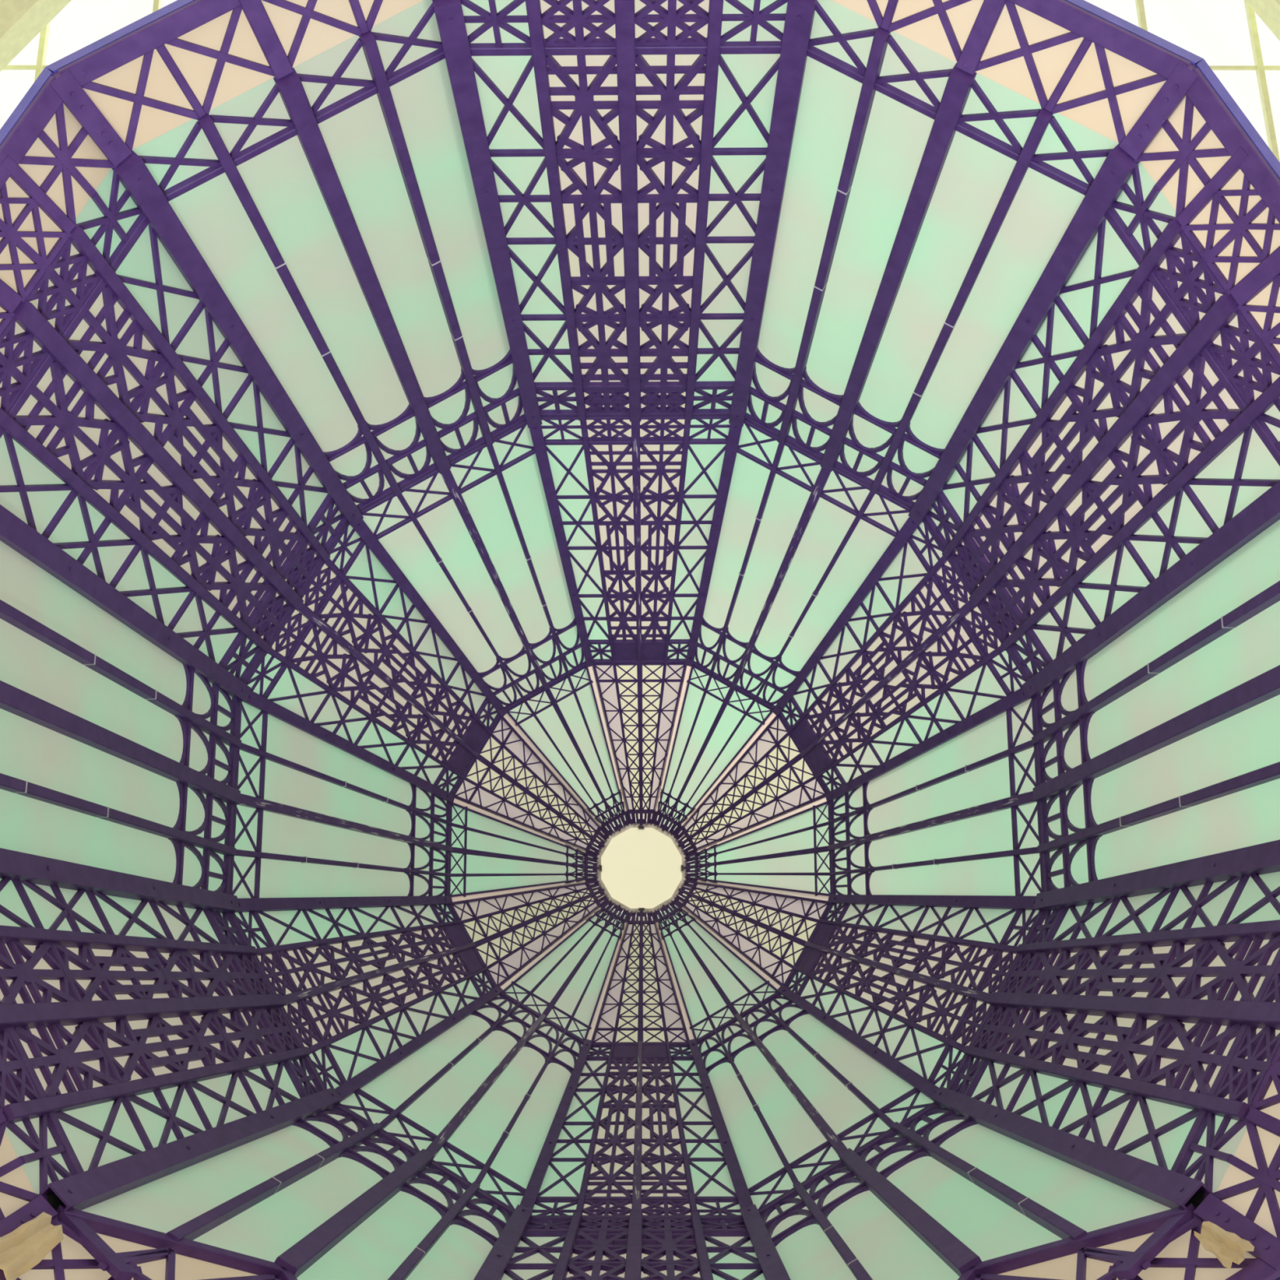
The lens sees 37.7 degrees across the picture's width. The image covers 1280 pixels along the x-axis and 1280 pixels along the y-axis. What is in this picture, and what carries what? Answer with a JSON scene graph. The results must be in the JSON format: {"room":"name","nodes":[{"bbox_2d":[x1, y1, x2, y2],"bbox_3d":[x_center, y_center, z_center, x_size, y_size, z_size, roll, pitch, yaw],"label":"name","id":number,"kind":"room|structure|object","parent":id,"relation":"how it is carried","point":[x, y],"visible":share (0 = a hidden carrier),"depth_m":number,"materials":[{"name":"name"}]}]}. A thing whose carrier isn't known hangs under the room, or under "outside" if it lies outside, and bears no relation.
{"room":"domed atrium","nodes":[
{"label":"domed atrium","id":0,"kind":"room"},
{"bbox_2d":[0,1106,39,1221],"bbox_3d":[-3.584,1.943,9.082,0.438,0.534,2.286,-29,-102,-6],"label":"truss","id":1,"kind":"object","parent":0,"point":[16,1190],"visible":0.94,"depth_m":9.10,"materials":[{"name":"beige glass"}]},
{"bbox_2d":[0,877,325,1207],"bbox_3d":[-3.069,2.322,11.788,0.788,4.980,2.071,-29,-102,-6],"label":"lattice panel","id":2,"kind":"object","parent":1,"relation":"on","point":[129,1027],"visible":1,"depth_m":11.30,"materials":[{"name":"purple metal"}]},
{"bbox_2d":[233,903,496,1089],"bbox_3d":[-2.157,2.797,15.807,1.418,3.129,1.700,-29,-102,-6],"label":"lattice panel","id":3,"kind":"object","parent":2,"relation":"on","point":[357,985],"visible":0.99,"depth_m":15.42,"materials":[{"name":"purple paint"}]},
{"bbox_2d":[452,880,608,986],"bbox_3d":[-0.966,2.688,18.186,1.390,1.505,0.922,-29,-102,-6],"label":"lattice panel","id":4,"kind":"object","parent":3,"relation":"on","point":[506,932],"visible":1,"depth_m":17.93,"materials":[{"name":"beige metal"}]},
{"bbox_2d":[0,1194,57,1237],"bbox_3d":[-3.008,2.820,8.857,0.125,0.539,0.383,44,-100,10],"label":"rib","id":5,"kind":"object","parent":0,"point":[39,1205],"visible":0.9,"depth_m":8.98,"materials":[{"name":"purple metal"}]},
{"bbox_2d":[39,1087,342,1216],"bbox_3d":[-2.595,3.102,11.607,0.155,4.996,0.849,44,-100,10],"label":"rib","id":6,"kind":"object","parent":5,"relation":"attached to","point":[81,1191],"visible":0.97,"depth_m":10.71,"materials":[{"name":"purple metal"}]},
{"bbox_2d":[334,985,503,1102],"bbox_3d":[-1.822,3.351,15.666,0.100,3.137,1.486,44,-100,10],"label":"rib","id":7,"kind":"object","parent":6,"relation":"attached to","point":[374,1071],"visible":0.91,"depth_m":15.37,"materials":[{"name":"purple metal"}]},
{"bbox_2d":[496,897,612,993],"bbox_3d":[-0.809,2.937,18.126,0.094,1.497,1.423,44,-100,10],"label":"rib","id":8,"kind":"object","parent":7,"relation":"attached to","point":[546,951],"visible":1,"depth_m":17.97,"materials":[{"name":"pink metal"}]},
{"bbox_2d":[0,66,116,335],"bbox_3d":[-3.591,-1.983,10.053,0.438,0.534,2.286,29,-102,7],"label":"truss","id":9,"kind":"object","parent":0,"point":[51,167],"visible":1,"depth_m":10.18,"materials":[{"name":"purple metal"}]},
{"bbox_2d":[0,168,348,683],"bbox_3d":[-3.075,-1.057,12.625,0.788,4.980,2.071,29,-102,7],"label":"lattice panel","id":10,"kind":"object","parent":9,"relation":"on","point":[135,439],"visible":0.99,"depth_m":12.02,"materials":[{"name":"purple metal"}]},
{"bbox_2d":[245,523,501,795],"bbox_3d":[-2.161,0.395,16.402,1.418,3.129,1.700,29,-102,7],"label":"lattice panel","id":11,"kind":"object","parent":10,"relation":"on","point":[357,660],"visible":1,"depth_m":16.08,"materials":[{"name":"purple paint"}]},
{"bbox_2d":[453,717,608,855],"bbox_3d":[-0.968,1.596,18.456,1.390,1.505,0.922,29,-102,7],"label":"lattice panel","id":12,"kind":"object","parent":11,"relation":"on","point":[506,778],"visible":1,"depth_m":18.26,"materials":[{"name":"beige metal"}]},
{"bbox_2d":[0,1215,148,1279],"bbox_3d":[-2.100,3.372,8.711,2.286,0.532,0.444,29,-102,7],"label":"truss","id":13,"kind":"object","parent":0,"point":[68,1260],"visible":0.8,"depth_m":8.90,"materials":[{"name":"beige glass"}]},
{"bbox_2d":[0,1212,63,1279],"bbox_3d":[-2.870,2.825,8.761,0.265,0.378,0.226,-44,-100,-9],"label":"fabric","id":14,"kind":"object","parent":13,"relation":"attached to","point":[22,1249],"visible":1,"depth_m":8.76,"materials":[{"name":"beige fabric"}]},
{"bbox_2d":[53,1104,513,1279],"bbox_3d":[-1.798,3.531,11.346,2.071,5.224,0.813,29,-102,7],"label":"glazed panel","id":15,"kind":"object","parent":13,"relation":"on","point":[329,1194],"visible":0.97,"depth_m":11.31,"materials":[{"name":"green glass"}]},
{"bbox_2d":[337,992,584,1211],"bbox_3d":[-1.249,3.671,15.582,1.700,3.128,1.420,29,-102,7],"label":"glazed panel","id":16,"kind":"object","parent":15,"relation":"on","point":[483,1096],"visible":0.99,"depth_m":15.20,"materials":[{"name":"green glass"}]},
{"bbox_2d":[503,901,629,1040],"bbox_3d":[-0.553,3.086,18.083,0.927,1.506,1.391,29,-102,7],"label":"glazed panel","id":17,"kind":"object","parent":16,"relation":"on","point":[565,987],"visible":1,"depth_m":17.81,"materials":[{"name":"green glass"}]},
{"bbox_2d":[46,66,132,166],"bbox_3d":[-3.018,-2.865,10.265,0.383,0.539,0.125,44,-100,10],"label":"rib","id":18,"kind":"object","parent":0,"point":[73,95],"visible":1,"depth_m":10.23,"materials":[{"name":"purple metal"}]},
{"bbox_2d":[111,150,364,528],"bbox_3d":[-2.604,-1.833,12.829,0.849,4.996,0.155,44,-100,10],"label":"rib","id":19,"kind":"object","parent":18,"relation":"attached to","point":[134,175],"visible":1,"depth_m":12.00,"materials":[{"name":"purple metal"}]},
{"bbox_2d":[353,519,507,717],"bbox_3d":[-1.829,-0.162,16.536,1.486,3.137,0.100,44,-100,10],"label":"rib","id":20,"kind":"object","parent":19,"relation":"attached to","point":[362,530],"visible":0.94,"depth_m":16.29,"materials":[{"name":"purple metal"}]},
{"bbox_2d":[500,710,612,839],"bbox_3d":[-0.812,1.348,18.519,1.423,1.497,0.094,44,-100,10],"label":"rib","id":21,"kind":"object","parent":20,"relation":"attached to","point":[538,753],"visible":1,"depth_m":18.41,"materials":[{"name":"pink metal"}]},
{"bbox_2d":[0,848,239,913],"bbox_3d":[-3.528,1.542,12.003,0.849,4.996,0.155,-15,-104,-3],"label":"rib","id":22,"kind":"object","parent":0,"point":[40,870],"visible":0.98,"depth_m":12.11,"materials":[{"name":"purple metal"}]},
{"bbox_2d":[235,895,453,912],"bbox_3d":[-2.487,2.240,15.948,1.486,3.137,0.100,-15,-104,-3],"label":"rib","id":23,"kind":"object","parent":22,"relation":"attached to","point":[246,904],"visible":0.93,"depth_m":15.68,"materials":[{"name":"purple metal"}]},
{"bbox_2d":[449,876,599,905],"bbox_3d":[-1.110,2.434,18.254,1.423,1.497,0.094,-15,-104,-3],"label":"rib","id":24,"kind":"object","parent":23,"relation":"attached to","point":[504,892],"visible":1,"depth_m":18.11,"materials":[{"name":"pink metal"}]},
{"bbox_2d":[0,504,250,702],"bbox_3d":[-3.531,-0.265,12.451,0.849,4.996,0.155,14,-103,4],"label":"rib","id":25,"kind":"object","parent":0,"point":[15,532],"visible":1,"depth_m":12.32,"materials":[{"name":"purple metal"}]},
{"bbox_2d":[243,690,455,803],"bbox_3d":[-2.489,0.954,16.266,1.486,3.137,0.100,14,-103,4],"label":"rib","id":26,"kind":"object","parent":25,"relation":"attached to","point":[255,700],"visible":0.95,"depth_m":16.01,"materials":[{"name":"purple metal"}]},
{"bbox_2d":[450,794,599,858],"bbox_3d":[-1.111,1.853,18.398,1.423,1.497,0.094,14,-103,4],"label":"rib","id":27,"kind":"object","parent":26,"relation":"attached to","point":[499,817],"visible":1,"depth_m":18.27,"materials":[{"name":"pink metal"}]},
{"bbox_2d":[45,0,423,151],"bbox_3d":[-2.112,-3.424,10.393,2.286,0.532,0.444,-29,-102,-6],"label":"truss","id":28,"kind":"object","parent":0,"point":[166,69],"visible":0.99,"depth_m":10.37,"materials":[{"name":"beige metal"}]},
{"bbox_2d":[133,0,526,511],"bbox_3d":[-1.802,-2.297,12.922,2.071,4.964,0.792,-29,-102,-6],"label":"glazed panel","id":29,"kind":"object","parent":28,"relation":"on","point":[331,201],"visible":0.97,"depth_m":12.22,"materials":[{"name":"green glass"}]},
{"bbox_2d":[360,421,586,710],"bbox_3d":[-1.256,-0.487,16.611,1.700,3.128,1.420,-29,-102,-6],"label":"glazed panel","id":30,"kind":"object","parent":29,"relation":"on","point":[475,539],"visible":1,"depth_m":16.32,"materials":[{"name":"green glass"}]},
{"bbox_2d":[507,666,629,835],"bbox_3d":[-0.557,1.195,18.551,0.927,1.506,1.391,-29,-102,-6],"label":"glazed panel","id":31,"kind":"object","parent":30,"relation":"on","point":[562,720],"visible":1,"depth_m":18.38,"materials":[{"name":"green glass"}]},
{"bbox_2d":[431,0,542,427],"bbox_3d":[-0.994,-2.743,13.037,0.155,4.996,0.849,-15,-104,-3],"label":"rib","id":32,"kind":"object","parent":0,"point":[449,14],"visible":1,"depth_m":12.24,"materials":[{"name":"purple metal"}]},
{"bbox_2d":[528,425,594,667],"bbox_3d":[-0.683,-0.810,16.684,0.100,3.137,1.486,-15,-104,-3],"label":"rib","id":33,"kind":"object","parent":32,"relation":"attached to","point":[536,433],"visible":0.94,"depth_m":16.45,"materials":[{"name":"purple metal"}]},
{"bbox_2d":[473,1204,533,1279],"bbox_3d":[-0.982,3.999,11.368,0.155,4.996,0.849,14,-103,4],"label":"rib","id":34,"kind":"object","parent":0,"point":[495,1264],"visible":0.99,"depth_m":12.56,"materials":[{"name":"purple metal"}]},
{"bbox_2d":[520,1039,592,1208],"bbox_3d":[-0.674,3.989,15.496,0.100,3.137,1.486,14,-103,4],"label":"rib","id":35,"kind":"object","parent":34,"relation":"attached to","point":[535,1181],"visible":0.91,"depth_m":15.19,"materials":[{"name":"purple metal"}]},
{"bbox_2d":[0,0,1279,901],"bbox_3d":[3.942,66.291,9.275,72.958,1.134,286.875,0,-104,1],"label":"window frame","id":36,"kind":"structure","parent":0,"point":[21,21],"depth_m":27.91,"materials":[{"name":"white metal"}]},
{"bbox_2d":[595,822,687,914],"bbox_3d":[0.015,2.320,19.045,0.936,0.078,0.936,0,-104,1],"label":"oculus","id":37,"kind":"object","parent":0,"point":[641,868],"visible":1,"depth_m":19.07,"materials":[{"name":"beige glass"}]},
{"bbox_2d":[688,1038,753,1208],"bbox_3d":[0.650,3.984,15.483,0.100,3.137,1.486,-15,-104,-3],"label":"rib","id":38,"kind":"object","parent":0,"point":[740,1188],"visible":0.9,"depth_m":15.17,"materials":[{"name":"purple metal"}]},
{"bbox_2d":[671,897,784,992],"bbox_3d":[0.827,2.930,18.110,1.423,1.497,0.094,44,-100,10],"label":"rib","id":39,"kind":"object","parent":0,"point":[744,958],"visible":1,"depth_m":17.95,"materials":[{"name":"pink metal"}]},
{"bbox_2d":[683,876,831,903],"bbox_3d":[1.126,2.425,18.232,1.423,1.497,0.094,14,-103,4],"label":"rib","id":40,"kind":"object","parent":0,"point":[781,892],"visible":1,"depth_m":18.09,"materials":[{"name":"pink metal"}]},
{"bbox_2d":[739,1204,791,1279],"bbox_3d":[0.879,3.991,11.351,0.155,4.996,0.849,-15,-104,-3],"label":"rib","id":41,"kind":"object","parent":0,"point":[771,1264],"visible":0.98,"depth_m":12.53,"materials":[{"name":"purple metal"}]},
{"bbox_2d":[772,516,919,715],"bbox_3d":[1.790,-0.177,16.501,0.100,3.137,1.486,44,-100,10],"label":"rib","id":42,"kind":"object","parent":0,"point":[908,528],"visible":0.96,"depth_m":16.26,"materials":[{"name":"purple metal"}]},
{"bbox_2d":[777,984,939,1100],"bbox_3d":[1.797,3.336,15.632,1.486,3.137,0.100,44,-100,10],"label":"rib","id":43,"kind":"object","parent":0,"point":[927,1088],"visible":0.94,"depth_m":15.34,"materials":[{"name":"purple metal"}]},
{"bbox_2d":[827,894,1037,910],"bbox_3d":[2.457,2.219,15.901,1.486,3.137,0.100,14,-103,4],"label":"rib","id":44,"kind":"object","parent":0,"point":[997,902],"visible":0.94,"depth_m":15.62,"materials":[{"name":"purple metal"}]},
{"bbox_2d":[758,1102,1198,1279],"bbox_3d":[1.692,3.517,11.312,2.071,5.224,0.813,-29,-102,-6],"label":"glazed panel","id":45,"kind":"object","parent":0,"point":[942,1194],"visible":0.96,"depth_m":11.23,"materials":[{"name":"green glass"}]},
{"bbox_2d":[696,991,935,1210],"bbox_3d":[1.224,3.661,15.558,1.700,3.128,1.420,-29,-102,-6],"label":"glazed panel","id":46,"kind":"object","parent":45,"relation":"on","point":[793,1095],"visible":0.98,"depth_m":15.18,"materials":[{"name":"green glass"}]},
{"bbox_2d":[653,900,777,1039],"bbox_3d":[0.571,3.081,18.072,0.927,1.506,1.391,-29,-102,-6],"label":"glazed panel","id":47,"kind":"object","parent":46,"relation":"on","point":[716,986],"visible":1,"depth_m":17.80,"materials":[{"name":"green glass"}]},
{"bbox_2d":[831,0,1203,146],"bbox_3d":[1.930,-3.441,10.355,2.286,0.532,0.444,29,-102,7],"label":"truss","id":48,"kind":"object","parent":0,"point":[1083,63],"visible":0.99,"depth_m":10.32,"materials":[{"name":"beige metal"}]},
{"bbox_2d":[744,0,1118,509],"bbox_3d":[1.677,-2.312,12.889,2.071,4.964,0.792,29,-102,7],"label":"glazed panel","id":49,"kind":"object","parent":48,"relation":"on","point":[926,199],"visible":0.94,"depth_m":12.18,"materials":[{"name":"green glass"}]},
{"bbox_2d":[693,420,911,709],"bbox_3d":[1.217,-0.497,16.588,1.700,3.128,1.420,29,-102,7],"label":"glazed panel","id":50,"kind":"object","parent":49,"relation":"on","point":[798,538],"visible":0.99,"depth_m":16.29,"materials":[{"name":"green glass"}]},
{"bbox_2d":[653,666,772,835],"bbox_3d":[0.568,1.190,18.540,0.927,1.506,1.391,29,-102,7],"label":"glazed panel","id":51,"kind":"object","parent":50,"relation":"on","point":[717,720],"visible":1,"depth_m":18.36,"materials":[{"name":"green glass"}]},
{"bbox_2d":[670,709,778,838],"bbox_3d":[0.824,1.341,18.504,0.094,1.497,1.423,44,-100,10],"label":"rib","id":52,"kind":"object","parent":51,"relation":"attached to","point":[748,744],"visible":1,"depth_m":18.39,"materials":[{"name":"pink metal"}]},
{"bbox_2d":[1119,58,1202,159],"bbox_3d":[2.838,-2.889,10.209,0.125,0.539,0.383,44,-100,10],"label":"rib","id":53,"kind":"object","parent":48,"relation":"attached to","point":[1172,92],"visible":1,"depth_m":10.17,"materials":[{"name":"purple metal"}]},
{"bbox_2d":[908,143,1139,524],"bbox_3d":[2.481,-1.854,12.781,0.155,4.996,0.849,44,-100,10],"label":"rib","id":54,"kind":"object","parent":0,"point":[1117,169],"visible":1,"depth_m":11.95,"materials":[{"name":"purple metal"}]},
{"bbox_2d":[929,1086,1212,1214],"bbox_3d":[2.490,3.081,11.559,0.849,4.996,0.155,44,-100,10],"label":"rib","id":55,"kind":"object","parent":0,"point":[1170,1188],"visible":0.97,"depth_m":10.65,"materials":[{"name":"purple metal"}]},
{"bbox_2d":[1033,840,1279,911],"bbox_3d":[3.417,1.513,11.937,0.849,4.996,0.155,14,-103,4],"label":"rib","id":56,"kind":"object","parent":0,"point":[1263,858],"visible":0.98,"depth_m":11.85,"materials":[{"name":"purple metal"}]},
{"bbox_2d":[1108,1213,1279,1279],"bbox_3d":[1.942,3.355,8.672,2.286,0.532,0.444,-29,-102,-6],"label":"truss","id":57,"kind":"object","parent":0,"point":[1184,1258],"visible":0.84,"depth_m":8.81,"materials":[{"name":"beige glass"}]},
{"bbox_2d":[1194,1221,1253,1269],"bbox_3d":[2.714,2.799,8.720,0.169,0.289,0.189,-37,-101,-8],"label":"fabric","id":58,"kind":"object","parent":57,"relation":"attached to","point":[1227,1246],"visible":1,"depth_m":8.70,"materials":[{"name":"beige fabric"}]},
{"bbox_2d":[1193,1193,1279,1270],"bbox_3d":[2.848,2.795,8.802,0.383,0.539,0.125,44,-100,10],"label":"rib","id":59,"kind":"object","parent":57,"relation":"attached to","point":[1211,1209],"visible":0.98,"depth_m":8.80,"materials":[{"name":"purple metal"}]},
{"bbox_2d":[1134,58,1279,366],"bbox_3d":[3.414,-2.012,9.987,0.438,0.534,2.286,-29,-102,-6],"label":"truss","id":60,"kind":"object","parent":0,"point":[1220,179],"visible":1,"depth_m":10.08,"materials":[{"name":"purple metal"}]},
{"bbox_2d":[924,161,1279,679],"bbox_3d":[2.955,-1.082,12.567,0.788,4.980,2.071,-29,-102,-6],"label":"lattice panel","id":61,"kind":"object","parent":60,"relation":"on","point":[1141,416],"visible":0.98,"depth_m":11.89,"materials":[{"name":"purple metal"}]},
{"bbox_2d":[778,520,1027,793],"bbox_3d":[2.124,0.377,16.361,1.418,3.129,1.700,-29,-102,-6],"label":"lattice panel","id":62,"kind":"object","parent":61,"relation":"on","point":[916,659],"visible":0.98,"depth_m":16.04,"materials":[{"name":"purple paint"}]},
{"bbox_2d":[674,715,826,855],"bbox_3d":[0.981,1.588,18.438,1.390,1.505,0.922,-29,-102,-6],"label":"lattice panel","id":63,"kind":"object","parent":62,"relation":"on","point":[773,778],"visible":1,"depth_m":18.24,"materials":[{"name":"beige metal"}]},
{"bbox_2d":[683,793,829,858],"bbox_3d":[1.125,1.844,18.376,1.423,1.497,0.094,-15,-104,-3],"label":"rib","id":64,"kind":"object","parent":63,"relation":"attached to","point":[793,811],"visible":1,"depth_m":18.25,"materials":[{"name":"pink metal"}]},
{"bbox_2d":[824,687,1031,801],"bbox_3d":[2.455,0.934,16.219,1.486,3.137,0.100,-15,-104,-3],"label":"rib","id":65,"kind":"object","parent":62,"relation":"attached to","point":[1017,697],"visible":0.94,"depth_m":15.96,"materials":[{"name":"purple metal"}]},
{"bbox_2d":[1022,480,1279,698],"bbox_3d":[3.414,-0.294,12.385,0.849,4.996,0.155,-15,-104,-3],"label":"rib","id":66,"kind":"object","parent":61,"relation":"attached to","point":[1263,512],"visible":0.99,"depth_m":12.05,"materials":[{"name":"purple metal"}]},
{"bbox_2d":[1211,1044,1279,1239],"bbox_3d":[3.421,1.914,9.015,0.438,0.534,2.286,29,-102,7],"label":"truss","id":67,"kind":"object","parent":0,"point":[1250,1184],"visible":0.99,"depth_m":9.01,"materials":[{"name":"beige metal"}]},
{"bbox_2d":[947,871,1279,1205],"bbox_3d":[2.961,2.297,11.731,0.788,4.980,2.071,29,-102,7],"label":"lattice panel","id":68,"kind":"object","parent":67,"relation":"on","point":[1146,1028],"visible":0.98,"depth_m":11.12,"materials":[{"name":"purple metal"}]},
{"bbox_2d":[784,902,1039,1088],"bbox_3d":[2.129,2.779,15.767,1.418,3.129,1.700,29,-102,7],"label":"lattice panel","id":69,"kind":"object","parent":68,"relation":"on","point":[916,983],"visible":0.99,"depth_m":15.38,"materials":[{"name":"purple paint"}]},
{"bbox_2d":[674,880,828,986],"bbox_3d":[0.983,2.680,18.167,1.390,1.505,0.922,29,-102,7],"label":"lattice panel","id":70,"kind":"object","parent":69,"relation":"on","point":[774,931],"visible":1,"depth_m":17.92,"materials":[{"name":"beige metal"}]},
{"bbox_3d":[-0.078,3.890,8.587,2.286,0.610,0.160,0,-72,1],"label":"panel","id":71,"kind":"object","parent":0,"visible":0},
{"bbox_2d":[501,1210,764,1279],"bbox_3d":[-0.051,4.000,11.341,2.071,4.980,0.788,0,-104,1],"label":"lattice panel","id":72,"kind":"object","parent":71,"relation":"on","point":[634,1246],"visible":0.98,"depth_m":12.73,"materials":[{"name":"purple metal"}]},
{"bbox_2d":[531,1040,741,1216],"bbox_3d":[-0.012,3.989,15.490,1.700,3.129,1.418,0,-104,1],"label":"lattice panel","id":73,"kind":"object","parent":72,"relation":"on","point":[638,1132],"visible":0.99,"depth_m":15.09,"materials":[{"name":"purple paint"}]},
{"bbox_2d":[591,911,688,1043],"bbox_3d":[0.009,3.230,18.041,0.922,1.505,1.390,0,-104,1],"label":"lattice panel","id":74,"kind":"object","parent":73,"relation":"on","point":[640,1005],"visible":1,"depth_m":17.76,"materials":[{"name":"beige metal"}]},
{"bbox_2d":[583,910,632,1043],"bbox_3d":[-0.290,3.225,18.049,0.094,1.497,1.423,14,-103,4],"label":"rib","id":75,"kind":"object","parent":74,"relation":"attached to","point":[600,1004],"visible":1,"depth_m":17.88,"materials":[{"name":"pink metal"}]},
{"bbox_2d":[650,910,697,1043],"bbox_3d":[0.309,3.223,18.044,0.094,1.497,1.423,-15,-104,-3],"label":"rib","id":76,"kind":"object","parent":74,"relation":"attached to","point":[681,1005],"visible":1,"depth_m":17.87,"materials":[{"name":"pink metal"}]},
{"bbox_3d":[-0.092,-3.947,10.527,2.286,0.610,0.160,0,-135,1],"label":"panel","id":77,"kind":"object","parent":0,"visible":0},
{"bbox_2d":[460,0,787,422],"bbox_3d":[-0.063,-2.760,13.014,2.071,4.980,0.788,0,-104,1],"label":"lattice panel","id":78,"kind":"object","parent":77,"relation":"on","point":[628,140],"visible":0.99,"depth_m":12.37,"materials":[{"name":"purple metal"}]},
{"bbox_2d":[541,417,729,665],"bbox_3d":[-0.020,-0.815,16.679,1.700,3.129,1.418,0,-104,1],"label":"lattice panel","id":79,"kind":"object","parent":78,"relation":"on","point":[637,500],"visible":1,"depth_m":16.39,"materials":[{"name":"purple paint"}]},
{"bbox_2d":[592,663,686,825],"bbox_3d":[0.005,1.046,18.582,0.922,1.505,1.390,0,-104,1],"label":"lattice panel","id":80,"kind":"object","parent":79,"relation":"on","point":[639,700],"visible":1,"depth_m":18.41,"materials":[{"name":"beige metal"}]},
{"bbox_2d":[585,663,632,826],"bbox_3d":[-0.294,1.055,18.586,0.094,1.497,1.423,-15,-104,-3],"label":"rib","id":81,"kind":"object","parent":80,"relation":"attached to","point":[600,705],"visible":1,"depth_m":18.48,"materials":[{"name":"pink metal"}]},
{"bbox_2d":[650,663,693,826],"bbox_3d":[0.305,1.053,18.581,0.094,1.497,1.423,14,-103,4],"label":"rib","id":82,"kind":"object","parent":80,"relation":"attached to","point":[680,703],"visible":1,"depth_m":18.47,"materials":[{"name":"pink metal"}]},
{"bbox_2d":[684,423,742,666],"bbox_3d":[0.642,-0.816,16.672,0.100,3.137,1.486,14,-103,4],"label":"rib","id":83,"kind":"object","parent":79,"relation":"attached to","point":[735,431],"visible":0.95,"depth_m":16.43,"materials":[{"name":"purple metal"}]},
{"bbox_2d":[728,0,816,426],"bbox_3d":[0.867,-2.751,13.020,0.155,4.996,0.849,14,-103,4],"label":"rib","id":84,"kind":"object","parent":78,"relation":"attached to","point":[799,17],"visible":1,"depth_m":12.25,"materials":[{"name":"purple metal"}]},
{"bbox_3d":[3.954,-0.046,9.515,0.160,0.602,2.286,8,-106,-30],"label":"panel","id":85,"kind":"object","parent":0,"visible":0},
{"bbox_2d":[1031,519,1279,892],"bbox_3d":[3.422,0.607,12.149,0.792,4.964,2.071,0,-104,1],"label":"glazed panel","id":86,"kind":"object","parent":85,"relation":"on","point":[1162,747],"visible":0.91,"depth_m":12.13,"materials":[{"name":"green glass"}]},
{"bbox_2d":[827,697,1044,896],"bbox_3d":[2.457,1.577,16.061,1.420,3.128,1.700,0,-104,1],"label":"glazed panel","id":87,"kind":"object","parent":86,"relation":"on","point":[961,816],"visible":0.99,"depth_m":15.73,"materials":[{"name":"green glass"}]},
{"bbox_2d":[684,803,831,896],"bbox_3d":[1.132,2.134,18.301,1.391,1.506,0.927,0,-104,1],"label":"glazed panel","id":88,"kind":"object","parent":87,"relation":"on","point":[793,853],"visible":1,"depth_m":18.08,"materials":[{"name":"green glass"}]},
{"bbox_3d":[-4.124,-0.013,9.592,0.160,0.602,2.286,-9,-106,31],"label":"panel","id":89,"kind":"object","parent":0,"visible":0},
{"bbox_2d":[0,540,241,893],"bbox_3d":[-3.537,0.635,12.215,0.792,4.964,2.071,0,-104,1],"label":"glazed panel","id":90,"kind":"object","parent":89,"relation":"on","point":[117,754],"visible":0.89,"depth_m":12.37,"materials":[{"name":"green glass"}]},
{"bbox_2d":[229,700,452,897],"bbox_3d":[-2.489,1.597,16.108,1.420,3.128,1.700,0,-104,1],"label":"glazed panel","id":91,"kind":"object","parent":90,"relation":"on","point":[313,818],"visible":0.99,"depth_m":15.77,"materials":[{"name":"green glass"}]},
{"bbox_2d":[448,804,598,897],"bbox_3d":[-1.117,2.143,18.322,1.391,1.506,0.927,0,-104,1],"label":"glazed panel","id":92,"kind":"object","parent":91,"relation":"on","point":[486,854],"visible":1,"depth_m":18.10,"materials":[{"name":"green glass"}]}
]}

